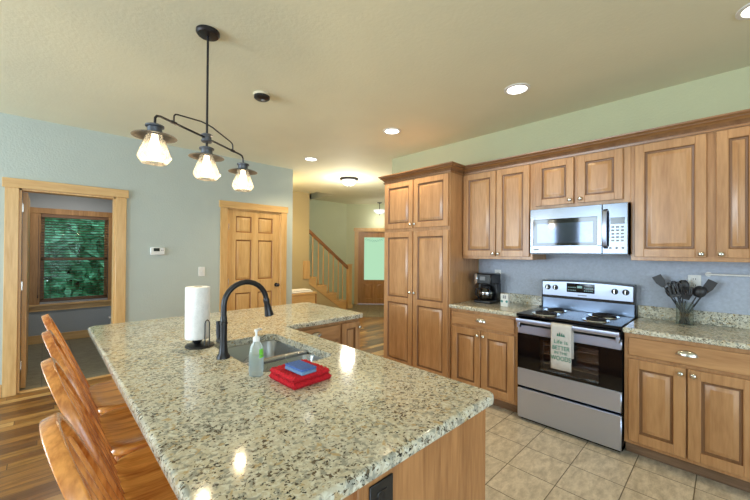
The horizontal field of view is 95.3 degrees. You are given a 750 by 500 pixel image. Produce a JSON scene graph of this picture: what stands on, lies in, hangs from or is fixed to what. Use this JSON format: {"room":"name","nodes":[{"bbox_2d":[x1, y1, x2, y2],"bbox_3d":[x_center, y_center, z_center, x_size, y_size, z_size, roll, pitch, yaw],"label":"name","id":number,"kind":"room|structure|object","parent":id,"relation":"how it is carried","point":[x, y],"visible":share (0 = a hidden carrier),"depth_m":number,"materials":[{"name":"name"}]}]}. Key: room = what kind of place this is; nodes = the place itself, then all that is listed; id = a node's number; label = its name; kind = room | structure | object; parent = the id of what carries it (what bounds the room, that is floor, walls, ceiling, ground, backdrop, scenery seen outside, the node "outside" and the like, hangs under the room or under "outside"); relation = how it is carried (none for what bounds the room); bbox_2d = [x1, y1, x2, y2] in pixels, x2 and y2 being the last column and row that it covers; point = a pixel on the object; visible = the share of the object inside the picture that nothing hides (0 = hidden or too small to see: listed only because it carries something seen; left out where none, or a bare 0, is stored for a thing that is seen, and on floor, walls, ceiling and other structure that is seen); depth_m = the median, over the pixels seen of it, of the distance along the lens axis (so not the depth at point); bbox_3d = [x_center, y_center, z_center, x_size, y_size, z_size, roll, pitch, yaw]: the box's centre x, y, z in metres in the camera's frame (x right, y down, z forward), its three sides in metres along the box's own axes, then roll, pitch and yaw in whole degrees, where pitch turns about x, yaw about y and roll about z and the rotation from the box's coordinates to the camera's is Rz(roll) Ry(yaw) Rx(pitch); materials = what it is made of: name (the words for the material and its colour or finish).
{"room":"kitchen","nodes":[
{"label":"kitchen","id":0,"kind":"room"},
{"bbox_2d":[20,192,112,336],"bbox_3d":[-3.694,0.060,5.075,3.760,2.755,2.410,1,-1,-44],"label":"wall","id":1,"kind":"structure","parent":0,"point":[68,320],"depth_m":5.46,"materials":[{"name":"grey paint"}]},
{"bbox_2d":[20,330,89,345],"bbox_3d":[-4.833,1.364,5.471,2.500,0.125,0.016,1,-1,-44],"label":"baseboard","id":2,"kind":"structure","parent":1,"relation":"attached to","point":[38,339],"depth_m":5.42,"materials":[{"name":"brown wood"}]},
{"bbox_2d":[29,207,111,312],"bbox_3d":[-4.826,0.152,5.516,1.100,1.580,0.140,1,-1,-44],"label":"window","id":3,"kind":"structure","parent":1,"relation":"in","point":[35,274],"depth_m":5.28,"materials":[{"name":"brown wood"}]},
{"bbox_2d":[37,214,107,301],"bbox_3d":[-4.822,0.122,5.491,0.843,1.345,0.082,1,-1,-44],"label":"window blind","id":4,"kind":"object","parent":3,"relation":"attached to","point":[47,216],"visible":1,"depth_m":5.47,"materials":[{"name":"brown wood"}]},
{"bbox_2d":[0,112,292,392],"bbox_3d":[-4.027,0.044,2.991,7.380,2.755,0.120,1,-1,-44],"label":"wall","id":5,"kind":"structure","parent":0,"point":[169,208],"depth_m":4.16,"materials":[{"name":"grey paint"}]},
{"bbox_2d":[20,192,29,387],"bbox_3d":[-3.869,0.412,3.776,0.052,2.008,0.792,1,-1,-44],"label":"door","id":6,"kind":"structure","parent":5,"relation":"in","point":[26,200],"depth_m":3.52,"materials":[{"name":"brown wood"}]},
{"bbox_2d":[2,177,128,397],"bbox_3d":[-3.289,0.365,3.686,1.002,2.132,0.148,1,-1,-44],"label":"door frame","id":7,"kind":"structure","parent":5,"relation":"attached to","point":[14,187],"depth_m":3.39,"materials":[{"name":"brown wood"}]},
{"bbox_2d":[150,247,164,254],"bbox_3d":[-2.670,0.014,4.203,0.155,0.094,0.028,1,-1,-44],"label":"thermostat","id":8,"kind":"object","parent":5,"relation":"attached to","point":[153,250],"visible":1,"depth_m":4.19,"materials":[{"name":"white plastic"}]},
{"bbox_2d":[198,267,204,275],"bbox_3d":[-2.312,0.287,4.561,0.080,0.125,0.012,1,-1,-44],"label":"light switch","id":9,"kind":"object","parent":5,"relation":"attached to","point":[201,270],"visible":1,"depth_m":4.56,"materials":[{"name":"white plastic"}]},
{"bbox_2d":[219,200,287,311],"bbox_3d":[-1.815,0.384,5.115,1.056,2.135,0.148,1,-1,-44],"label":"door frame","id":10,"kind":"structure","parent":5,"relation":"attached to","point":[224,205],"depth_m":4.98,"materials":[{"name":"brown wood"}]},
{"bbox_2d":[228,209,279,310],"bbox_3d":[-1.782,0.435,5.072,0.796,2.010,0.116,1,-1,-44],"label":"door","id":11,"kind":"structure","parent":5,"relation":"in","point":[253,237],"depth_m":5.07,"materials":[{"name":"brown wood"}]},
{"bbox_2d":[292,191,309,288],"bbox_3d":[-1.773,0.086,6.923,1.570,2.755,2.390,1,-1,-44],"label":"wall","id":12,"kind":"structure","parent":0,"point":[300,222],"depth_m":7.61,"materials":[{"name":"beige paint"}]},
{"bbox_2d":[309,284,340,308],"bbox_3d":[-1.171,1.097,8.155,1.030,0.760,0.060,1,-1,-44],"label":"wall","id":13,"kind":"structure","parent":0,"point":[321,299],"depth_m":8.05,"materials":[{"name":"beige paint"}]},
{"bbox_2d":[309,193,346,299],"bbox_3d":[-1.571,-1.155,7.967,3.290,5.255,1.170,1,-1,-44],"label":"wall","id":14,"kind":"structure","parent":0,"point":[327,220],"depth_m":9.00,"materials":[{"name":"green paint"}]},
{"bbox_2d":[346,204,384,303],"bbox_3d":[0.204,0.118,9.459,2.310,2.755,0.120,0,0,0],"label":"wall","id":15,"kind":"structure","parent":0,"point":[358,215],"depth_m":9.40,"materials":[{"name":"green paint"}]},
{"bbox_2d":[354,228,384,303],"bbox_3d":[-0.022,0.446,9.443,1.128,2.095,0.148,0,0,0],"label":"door frame","id":16,"kind":"structure","parent":15,"relation":"attached to","point":[357,230],"depth_m":9.38,"materials":[{"name":"brown wood"}]},
{"bbox_2d":[358,232,384,303],"bbox_3d":[-0.023,0.497,9.392,0.878,1.968,0.130,0,0,0],"label":"door","id":17,"kind":"structure","parent":15,"relation":"in","point":[370,244],"depth_m":9.43,"materials":[{"name":"brown wood"}]},
{"bbox_2d":[0,0,749,203],"bbox_3d":[-0.270,-1.410,2.454,12.200,0.200,12.100,1,-1,-44],"label":"ceiling","id":18,"kind":"structure","parent":0,"point":[336,74],"depth_m":2.43,"materials":[{"name":"paint"}]},
{"bbox_2d":[130,25,256,191],"bbox_3d":[-1.012,-0.871,2.062,0.196,0.893,0.946,0,0,12],"label":"pendant","id":19,"kind":"object","parent":18,"relation":"hanging from","point":[154,134],"visible":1,"depth_m":2.03,"materials":[{"name":"brown metal"}]},
{"bbox_2d":[253,91,270,101],"bbox_3d":[-0.953,-1.285,2.884,0.140,0.053,0.140,1,-1,-44],"label":"smoke detector","id":20,"kind":"object","parent":18,"relation":"attached to","point":[261,96],"visible":1,"depth_m":2.85,"materials":[{"name":"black plastic"}]},
{"bbox_2d":[304,157,317,160],"bbox_3d":[-0.913,-1.294,4.879,0.196,0.008,0.196,1,-1,-44],"label":"recessed light","id":21,"kind":"object","parent":18,"relation":"in","point":[306,158],"visible":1,"depth_m":4.88,"materials":[{"name":"white plastic"}]},
{"bbox_2d":[340,176,357,186],"bbox_3d":[-0.468,-1.209,6.147,0.336,0.156,0.336,1,-1,-44],"label":"flush ceiling light","id":22,"kind":"object","parent":18,"relation":"attached to","point":[348,181],"visible":1,"depth_m":6.05,"materials":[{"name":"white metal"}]},
{"bbox_2d":[374,202,384,214],"bbox_3d":[0.123,-1.092,9.114,0.330,0.342,0.330,1,-1,-44],"label":"flush light","id":23,"kind":"object","parent":18,"relation":"attached to","point":[379,211],"visible":0.98,"depth_m":9.02,"materials":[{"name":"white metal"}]},
{"bbox_2d":[383,128,400,134],"bbox_3d":[0.185,-1.294,3.730,0.196,0.008,0.196,1,-1,-44],"label":"recessed light","id":24,"kind":"object","parent":18,"relation":"in","point":[391,131],"visible":1,"depth_m":3.73,"materials":[{"name":"white plastic"}]},
{"bbox_2d":[504,83,529,94],"bbox_3d":[1.145,-1.293,2.756,0.196,0.008,0.196,1,-1,-44],"label":"recessed light","id":25,"kind":"object","parent":18,"relation":"in","point":[519,88],"visible":1,"depth_m":2.75,"materials":[{"name":"white plastic"}]},
{"bbox_2d":[735,3,749,19],"bbox_3d":[2.061,-1.293,1.822,0.196,0.008,0.196,1,-1,-44],"label":"recessed light","id":26,"kind":"object","parent":18,"relation":"in","point":[743,13],"visible":1,"depth_m":1.87,"materials":[{"name":"white plastic"}]},
{"bbox_2d":[0,304,749,499],"bbox_3d":[-0.181,1.504,2.541,12.506,0.125,12.100,1,-1,-44],"label":"floor","id":27,"kind":"structure","parent":0,"point":[525,459],"depth_m":2.35,"materials":[{"name":"beige tile"}]},
{"bbox_2d":[17,374,110,393],"bbox_3d":[-3.286,1.425,3.668,0.770,0.012,0.060,1,-1,-44],"label":"threshold","id":28,"kind":"object","parent":27,"relation":"on","point":[106,375],"visible":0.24,"depth_m":3.52,"materials":[{"name":"brown wood"}]},
{"bbox_2d":[39,412,118,499],"bbox_3d":[-0.465,0.883,0.859,0.550,1.091,0.496,1,-1,-44],"label":"counter stool","id":29,"kind":"object","parent":27,"relation":"on","point":[78,476],"visible":0.94,"depth_m":0.66,"materials":[{"name":"orange wood"}]},
{"bbox_2d":[41,314,126,414],"bbox_3d":[-1.535,0.883,1.959,0.550,1.091,0.496,1,-1,-44],"label":"counter stool","id":30,"kind":"object","parent":27,"relation":"on","point":[106,396],"visible":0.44,"depth_m":1.90,"materials":[{"name":"orange wood"}]},
{"bbox_2d":[41,330,148,460],"bbox_3d":[-1.182,0.883,1.598,0.550,1.091,0.496,1,-1,-44],"label":"counter stool","id":31,"kind":"object","parent":27,"relation":"on","point":[118,427],"visible":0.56,"depth_m":1.51,"materials":[{"name":"orange wood"}]},
{"bbox_2d":[41,357,177,499],"bbox_3d":[-0.824,0.883,1.228,0.550,1.091,0.496,1,-1,-44],"label":"counter stool","id":32,"kind":"object","parent":27,"relation":"on","point":[137,475],"visible":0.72,"depth_m":1.17,"materials":[{"name":"orange wood"}]},
{"bbox_2d":[292,291,316,303],"bbox_3d":[-1.618,1.162,6.948,0.810,0.594,0.370,1,-1,-44],"label":"storage bench","id":33,"kind":"object","parent":27,"relation":"on","point":[311,297],"visible":0.29,"depth_m":6.91,"materials":[{"name":"brown wood"}]},
{"bbox_2d":[292,288,312,293],"bbox_3d":[-1.612,0.835,6.933,0.650,0.059,0.300,1,-1,-44],"label":"folded throw","id":34,"kind":"object","parent":33,"relation":"on","point":[303,290],"visible":0.55,"depth_m":6.92,"materials":[{"name":"beige fabric"}]},
{"bbox_2d":[303,229,352,308],"bbox_3d":[-1.712,0.490,8.012,2.598,1.962,0.700,1,-1,-44],"label":"staircase","id":35,"kind":"structure","parent":27,"relation":"on","point":[333,296],"depth_m":8.23,"materials":[{"name":"brown wood"}]},
{"bbox_2d":[295,318,485,499],"bbox_3d":[-0.371,1.003,2.159,1.392,0.872,2.374,1,-1,-44],"label":"kitchen island","id":36,"kind":"object","parent":27,"relation":"on","point":[451,467],"visible":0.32,"depth_m":1.11,"materials":[{"name":"brown wood"}]},
{"bbox_2d":[88,302,493,499],"bbox_3d":[-0.480,0.546,2.057,1.748,0.038,2.429,1,-1,-44],"label":"island countertop","id":37,"kind":"structure","parent":36,"relation":"on","point":[215,430],"depth_m":1.14,"materials":[{"name":"stone"}]},
{"bbox_2d":[184,319,214,349],"bbox_3d":[-0.951,0.367,1.861,0.148,0.311,0.152,1,-1,-44],"label":"paper towel holder","id":38,"kind":"object","parent":37,"relation":"on","point":[197,344],"visible":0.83,"depth_m":1.82,"materials":[{"name":"black metal"}]},
{"bbox_2d":[185,286,209,340],"bbox_3d":[-0.966,0.339,1.863,0.122,0.279,0.122,1,-1,-44],"label":"paper towel roll","id":39,"kind":"object","parent":38,"relation":"on","point":[197,298],"visible":0.96,"depth_m":1.81,"materials":[{"name":"white paper"}]},
{"bbox_2d":[216,279,273,359],"bbox_3d":[-0.663,0.337,1.751,0.292,0.374,0.091,1,-1,-44],"label":"kitchen faucet","id":40,"kind":"object","parent":37,"relation":"on","point":[221,326],"visible":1,"depth_m":1.66,"materials":[{"name":"black metal"}]},
{"bbox_2d":[249,328,263,376],"bbox_3d":[-0.492,0.425,1.426,0.063,0.194,0.056,1,-1,-44],"label":"soap bottle","id":41,"kind":"object","parent":37,"relation":"on","point":[256,355],"visible":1,"depth_m":1.41,"materials":[{"name":"plastic"}]},
{"bbox_2d":[228,340,322,371],"bbox_3d":[-0.560,0.653,1.804,0.420,0.208,0.668,1,-1,-44],"label":"sink","id":42,"kind":"object","parent":37,"relation":"in","point":[276,353],"visible":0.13,"depth_m":2.00,"materials":[{"name":"silver metal"}]},
{"bbox_2d":[269,359,331,389],"bbox_3d":[-0.303,0.500,1.394,0.190,0.046,0.194,1,-1,-44],"label":"folded cloth","id":43,"kind":"object","parent":37,"relation":"on","point":[292,380],"visible":0.65,"depth_m":1.34,"materials":[{"name":"red fabric"}]},
{"bbox_2d":[285,360,316,375],"bbox_3d":[-0.297,0.470,1.366,0.120,0.023,0.072,0,-1,43],"label":"sponge","id":44,"kind":"object","parent":43,"relation":"on","point":[302,368],"visible":1,"depth_m":1.35,"materials":[{"name":"blue plastic"}]},
{"bbox_2d":[369,473,392,499],"bbox_3d":[0.017,0.652,0.876,0.085,0.125,0.008,1,-1,-44],"label":"island outlet","id":45,"kind":"object","parent":36,"relation":"attached to","point":[383,489],"visible":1,"depth_m":0.88,"materials":[{"name":"black plastic"}]},
{"bbox_2d":[378,487,386,499],"bbox_3d":[0.019,0.628,0.874,0.034,0.030,0.003,1,-1,-44],"label":"receptacle","id":46,"kind":"object","parent":45,"relation":"attached to","point":[382,491],"depth_m":0.87,"materials":[{"name":"black plastic"}]},
{"bbox_2d":[384,172,478,378],"bbox_3d":[0.625,0.315,3.980,0.625,2.286,0.923,1,-1,-44],"label":"pantry cabinet","id":47,"kind":"object","parent":27,"relation":"on","point":[426,271],"visible":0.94,"depth_m":3.69,"materials":[{"name":"brown wood"}]},
{"bbox_2d":[378,109,749,184],"bbox_3d":[1.641,-0.834,2.944,0.639,0.088,3.945,1,-1,-44],"label":"crown molding","id":48,"kind":"structure","parent":47,"relation":"attached to","point":[740,118],"depth_m":2.75,"materials":[{"name":"brown wood"}]},
{"bbox_2d":[451,308,517,412],"bbox_3d":[1.189,1.022,3.403,0.605,0.872,0.688,1,-1,-44],"label":"base cabinet","id":49,"kind":"object","parent":27,"relation":"on","point":[484,346],"visible":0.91,"depth_m":3.17,"materials":[{"name":"brown wood"}]},
{"bbox_2d":[449,290,542,316],"bbox_3d":[1.200,0.517,3.413,0.594,0.134,0.689,1,-1,-44],"label":"countertop","id":50,"kind":"structure","parent":49,"relation":"on","point":[518,303],"depth_m":3.37,"materials":[{"name":"stone"}]},
{"bbox_2d":[474,272,500,303],"bbox_3d":[1.171,0.397,3.593,0.269,0.305,0.190,1,-1,-44],"label":"coffee maker","id":51,"kind":"object","parent":50,"relation":"on","point":[489,292],"visible":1,"depth_m":3.55,"materials":[{"name":"black plastic"}]},
{"bbox_2d":[501,293,509,306],"bbox_3d":[1.272,0.488,3.343,0.041,0.121,0.076,1,-1,-44],"label":"box","id":52,"kind":"object","parent":50,"relation":"on","point":[505,298],"visible":1,"depth_m":3.32,"materials":[{"name":"white plastic"}]},
{"bbox_2d":[516,279,636,451],"bbox_3d":[1.669,0.864,2.863,0.602,1.188,0.750,1,-1,-44],"label":"range","id":53,"kind":"object","parent":27,"relation":"on","point":[586,402],"visible":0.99,"depth_m":2.77,"materials":[{"name":"silver metal"}]},
{"bbox_2d":[551,322,573,371],"bbox_3d":[1.457,0.752,2.664,0.064,0.355,0.146,1,-1,-44],"label":"dish towel","id":54,"kind":"object","parent":53,"relation":"hanging from","point":[562,335],"visible":1,"depth_m":2.64,"materials":[{"name":"beige fabric"}]},
{"bbox_2d":[516,318,621,413],"bbox_3d":[1.640,0.872,2.835,0.522,0.583,0.742,1,-1,-44],"label":"oven","id":55,"kind":"object","parent":53,"relation":"in","point":[594,378],"depth_m":2.69,"materials":[{"name":"grey metal"}]},
{"bbox_2d":[517,307,634,329],"bbox_3d":[1.661,0.547,2.855,0.510,0.040,0.750,1,-1,-44],"label":"cooktop","id":56,"kind":"object","parent":53,"relation":"in","point":[613,319],"depth_m":2.80,"materials":[{"name":"black metal"}]},
{"bbox_2d":[624,332,749,492],"bbox_3d":[2.193,1.023,2.366,0.605,0.872,0.684,1,-1,-44],"label":"base cabinet","id":57,"kind":"object","parent":27,"relation":"on","point":[687,404],"visible":0.99,"depth_m":2.19,"materials":[{"name":"brown wood"}]},
{"bbox_3d":[2.739,1.023,1.839,0.554,0.872,0.828,1,-1,-44],"label":"base cabinet","id":58,"kind":"object","parent":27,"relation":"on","visible":0},
{"bbox_2d":[623,305,749,349],"bbox_3d":[2.493,0.518,2.079,0.594,0.134,1.517,1,-1,-44],"label":"countertop","id":59,"kind":"structure","parent":58,"relation":"on","point":[731,330],"depth_m":2.40,"materials":[{"name":"stone"}]},
{"bbox_2d":[676,301,693,325],"bbox_3d":[2.312,0.471,2.550,0.096,0.160,0.096,1,-1,-44],"label":"jar","id":60,"kind":"object","parent":59,"relation":"on","point":[677,321],"visible":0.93,"depth_m":2.58,"materials":[{"name":"clear glass"}]},
{"bbox_2d":[652,274,689,323],"bbox_3d":[2.250,0.366,2.602,0.013,0.360,0.224,1,-1,-44],"label":"spatula","id":61,"kind":"object","parent":60,"relation":"in","point":[658,279],"visible":0.97,"depth_m":2.64,"materials":[{"name":"black plastic"}]},
{"bbox_2d":[665,286,686,322],"bbox_3d":[2.284,0.410,2.592,0.132,0.270,0.017,0,-1,44],"label":"serving spoon","id":62,"kind":"object","parent":60,"relation":"in","point":[667,288],"visible":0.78,"depth_m":2.61,"materials":[{"name":"black plastic"}]},
{"bbox_2d":[665,286,676,297],"bbox_3d":[2.263,0.321,2.613,0.015,0.091,0.072,1,-1,-44],"label":"bowl","id":63,"kind":"object","parent":62,"relation":"on","point":[672,292],"depth_m":2.61,"materials":[{"name":"black plastic"}]},
{"bbox_2d":[667,281,685,323],"bbox_3d":[2.259,0.389,2.564,0.014,0.310,0.106,1,-1,-44],"label":"slotted turner","id":64,"kind":"object","parent":60,"relation":"in","point":[678,295],"visible":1,"depth_m":2.56,"materials":[{"name":"black plastic"}]},
{"bbox_2d":[670,281,689,321],"bbox_3d":[2.308,0.390,2.588,0.050,0.310,0.113,1,-1,-44],"label":"whisk","id":65,"kind":"object","parent":60,"relation":"in","point":[671,281],"visible":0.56,"depth_m":2.59,"materials":[{"name":"black plastic"}]},
{"bbox_2d":[677,280,689,316],"bbox_3d":[2.301,0.383,2.553,0.029,0.320,0.072,1,-1,-44],"label":"serving spoon","id":66,"kind":"object","parent":60,"relation":"in","point":[684,283],"visible":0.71,"depth_m":2.55,"materials":[{"name":"black plastic"}]},
{"bbox_2d":[677,280,689,291],"bbox_3d":[2.297,0.272,2.550,0.018,0.098,0.072,1,-1,-44],"label":"bowl","id":67,"kind":"object","parent":66,"relation":"on","point":[684,283],"depth_m":2.54,"materials":[{"name":"black plastic"}]},
{"bbox_2d":[680,285,692,322],"bbox_3d":[2.289,0.402,2.510,0.036,0.282,0.073,1,-1,-44],"label":"server","id":68,"kind":"object","parent":60,"relation":"in","point":[687,296],"visible":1,"depth_m":2.52,"materials":[{"name":"black plastic"}]},
{"bbox_2d":[679,286,706,322],"bbox_3d":[2.324,0.403,2.504,0.038,0.286,0.156,1,-1,-44],"label":"ladle","id":69,"kind":"object","parent":60,"relation":"in","point":[698,291],"visible":0.98,"depth_m":2.48,"materials":[{"name":"black plastic"}]},
{"bbox_2d":[693,286,706,297],"bbox_3d":[2.351,0.304,2.478,0.038,0.088,0.082,1,-1,-44],"label":"bowl","id":70,"kind":"object","parent":69,"relation":"on","point":[698,291],"depth_m":2.47,"materials":[{"name":"black plastic"}]},
{"bbox_2d":[685,279,717,316],"bbox_3d":[2.368,0.377,2.502,0.013,0.338,0.202,1,0,-35],"label":"spatula","id":71,"kind":"object","parent":60,"relation":"in","point":[709,285],"visible":0.68,"depth_m":2.46,"materials":[{"name":"black plastic"}]},
{"bbox_2d":[392,66,749,317],"bbox_3d":[2.833,0.089,2.269,0.152,2.755,7.315,1,-1,-44],"label":"wall","id":72,"kind":"structure","parent":0,"point":[727,92],"depth_m":2.92,"materials":[{"name":"green paint"}]},
{"bbox_2d":[463,164,545,259],"bbox_3d":[1.289,-0.367,3.477,0.385,0.918,0.724,1,-1,-44],"label":"upper cabinet","id":73,"kind":"object","parent":72,"relation":"attached to","point":[497,204],"visible":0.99,"depth_m":3.33,"materials":[{"name":"brown wood"}]},
{"bbox_2d":[478,290,542,305],"bbox_3d":[1.406,0.502,3.612,0.021,0.098,0.689,1,-1,-44],"label":"backsplash","id":74,"kind":"structure","parent":72,"relation":"attached to","point":[536,300],"depth_m":3.47,"materials":[{"name":"stone"}]},
{"bbox_2d":[533,146,630,209],"bbox_3d":[1.795,-0.594,2.958,0.385,0.465,0.725,1,-1,-44],"label":"upper cabinet","id":75,"kind":"object","parent":72,"relation":"attached to","point":[603,177],"visible":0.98,"depth_m":2.81,"materials":[{"name":"brown wood"}]},
{"bbox_2d":[530,202,630,254],"bbox_3d":[1.766,-0.159,2.931,0.467,0.396,0.714,1,-1,-44],"label":"microwave","id":76,"kind":"object","parent":75,"relation":"attached to","point":[600,229],"visible":0.99,"depth_m":2.76,"materials":[{"name":"silver plastic"}]},
{"bbox_2d":[631,125,749,261],"bbox_3d":[2.283,-0.373,2.451,0.385,0.906,0.683,1,-1,-44],"label":"upper cabinet","id":77,"kind":"object","parent":72,"relation":"attached to","point":[690,195],"visible":1,"depth_m":2.34,"materials":[{"name":"brown wood"}]},
{"bbox_2d":[638,305,749,329],"bbox_3d":[2.698,0.503,2.279,0.021,0.098,1.517,1,-1,-44],"label":"backsplash","id":78,"kind":"structure","parent":72,"relation":"attached to","point":[731,320],"depth_m":2.54,"materials":[{"name":"stone"}]},
{"bbox_2d":[688,275,700,287],"bbox_3d":[2.415,0.244,2.586,0.008,0.110,0.075,1,-1,-44],"label":"wall outlet","id":79,"kind":"object","parent":72,"relation":"attached to","point":[693,280],"visible":0.81,"depth_m":2.58,"materials":[{"name":"white plastic"}]},
{"bbox_2d":[705,272,749,276],"bbox_3d":[2.641,0.179,2.322,0.052,0.036,0.576,1,-1,-44],"label":"towel bar","id":80,"kind":"object","parent":72,"relation":"attached to","point":[708,274],"visible":1,"depth_m":2.44,"materials":[{"name":"white plastic"}]},
{"label":"outside","id":81,"kind":"structure","parent":0,"visible":0},
{"bbox_3d":[-10.824,1.780,11.862,19.000,0.100,15.900,1,-1,-44],"label":"ground","id":82,"kind":"structure","parent":81,"visible":0},
{"bbox_2d":[44,218,103,298],"bbox_3d":[-7.272,0.206,8.310,2.608,3.066,2.572,1,-1,-44],"label":"tree","id":83,"kind":"object","parent":82,"relation":"on","point":[52,272],"visible":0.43,"depth_m":7.68,"materials":[{"name":"green plant"}]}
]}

